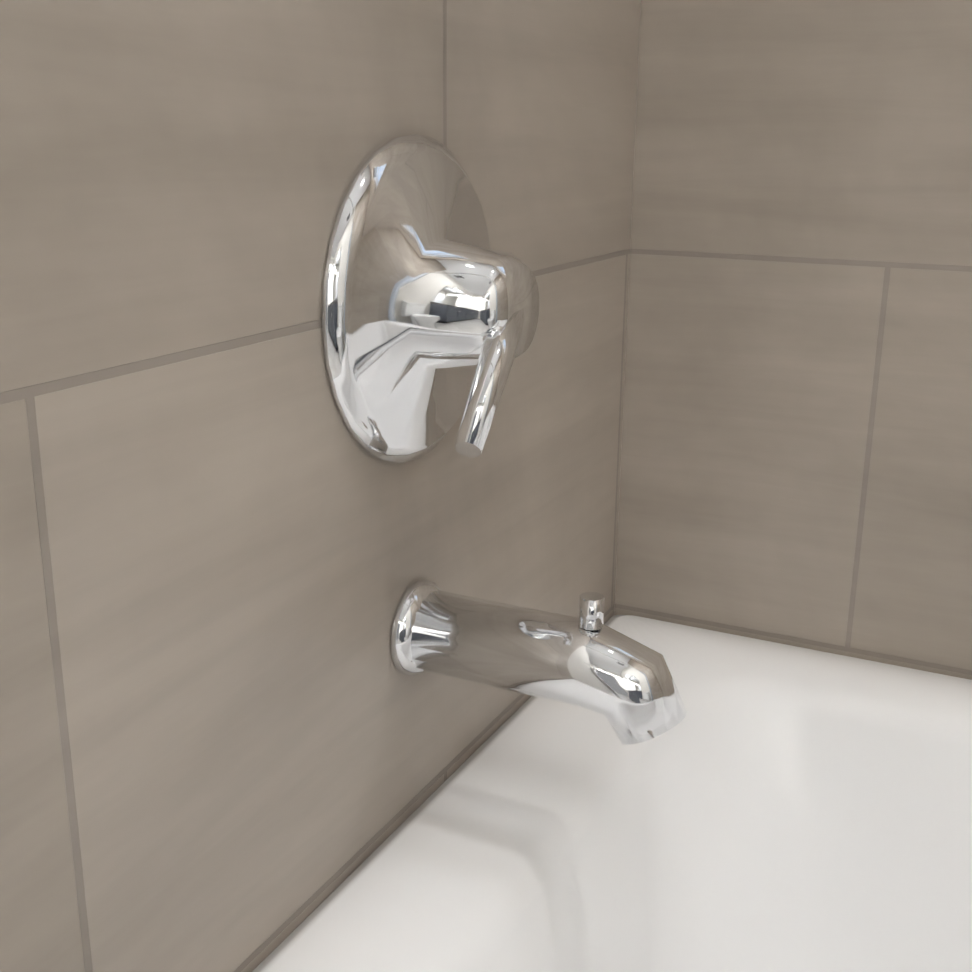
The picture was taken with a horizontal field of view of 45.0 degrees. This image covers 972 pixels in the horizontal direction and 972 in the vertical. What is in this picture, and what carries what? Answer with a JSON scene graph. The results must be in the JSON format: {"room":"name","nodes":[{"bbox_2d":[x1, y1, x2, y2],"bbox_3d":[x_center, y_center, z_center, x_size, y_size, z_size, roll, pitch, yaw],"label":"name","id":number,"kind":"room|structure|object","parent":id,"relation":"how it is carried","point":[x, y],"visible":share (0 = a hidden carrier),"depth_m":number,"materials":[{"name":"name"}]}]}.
{"room":"bathroom","nodes":[
{"label":"bathroom","id":0,"kind":"room"},
{"bbox_2d":[614,11,640,606],"bbox_3d":[0.881,-0.831,0.509,1.617,3.100,0.150,9,18,25],"label":"wall","id":1,"kind":"structure","parent":0,"point":[627,307],"depth_m":1.01,"materials":[{"name":"tile"}]},
{"bbox_2d":[614,0,971,679],"bbox_3d":[0.805,-1.036,0.394,1.500,2.639,0.012,9,18,25],"label":"wall tile","id":2,"kind":"structure","parent":1,"relation":"attached to","point":[796,459],"depth_m":0.94,"materials":[{"name":"grey tile"}]},
{"bbox_3d":[-0.331,1.391,-1.390,2.250,0.100,6.050,9,18,25],"label":"floor","id":3,"kind":"structure","parent":0,"visible":0},
{"bbox_2d":[252,615,971,971],"bbox_3d":[0.611,0.541,0.484,1.496,0.480,0.794,9,18,25],"label":"bathtub","id":4,"kind":"object","parent":3,"relation":"on","point":[768,807],"visible":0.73,"depth_m":0.89,"materials":[{"name":"white ceramic"}]},
{"bbox_3d":[-1.171,-0.236,-1.560,0.150,3.100,5.830,9,18,25],"label":"wall","id":5,"kind":"structure","parent":0,"visible":0},
{"bbox_2d":[0,0,640,971],"bbox_3d":[-0.046,-1.040,0.377,0.012,2.639,0.770,9,18,25],"label":"wall tile","id":6,"kind":"structure","parent":5,"relation":"attached to","point":[232,738],"depth_m":0.55,"materials":[{"name":"grey tile"}]},
{"bbox_2d":[322,134,538,462],"bbox_3d":[-0.005,-0.099,0.651,0.081,0.184,0.184,9,18,25],"label":"tub valve","id":7,"kind":"object","parent":6,"relation":"attached to","point":[430,311],"visible":1,"depth_m":0.62,"materials":[{"name":"silver metal"}]},
{"bbox_2d":[391,579,686,744],"bbox_3d":[0.034,0.098,0.688,0.173,0.082,0.060,9,18,25],"label":"tub spout","id":8,"kind":"object","parent":6,"relation":"attached to","point":[588,659],"visible":1,"depth_m":0.67,"materials":[{"name":"silver metal"}]}
]}

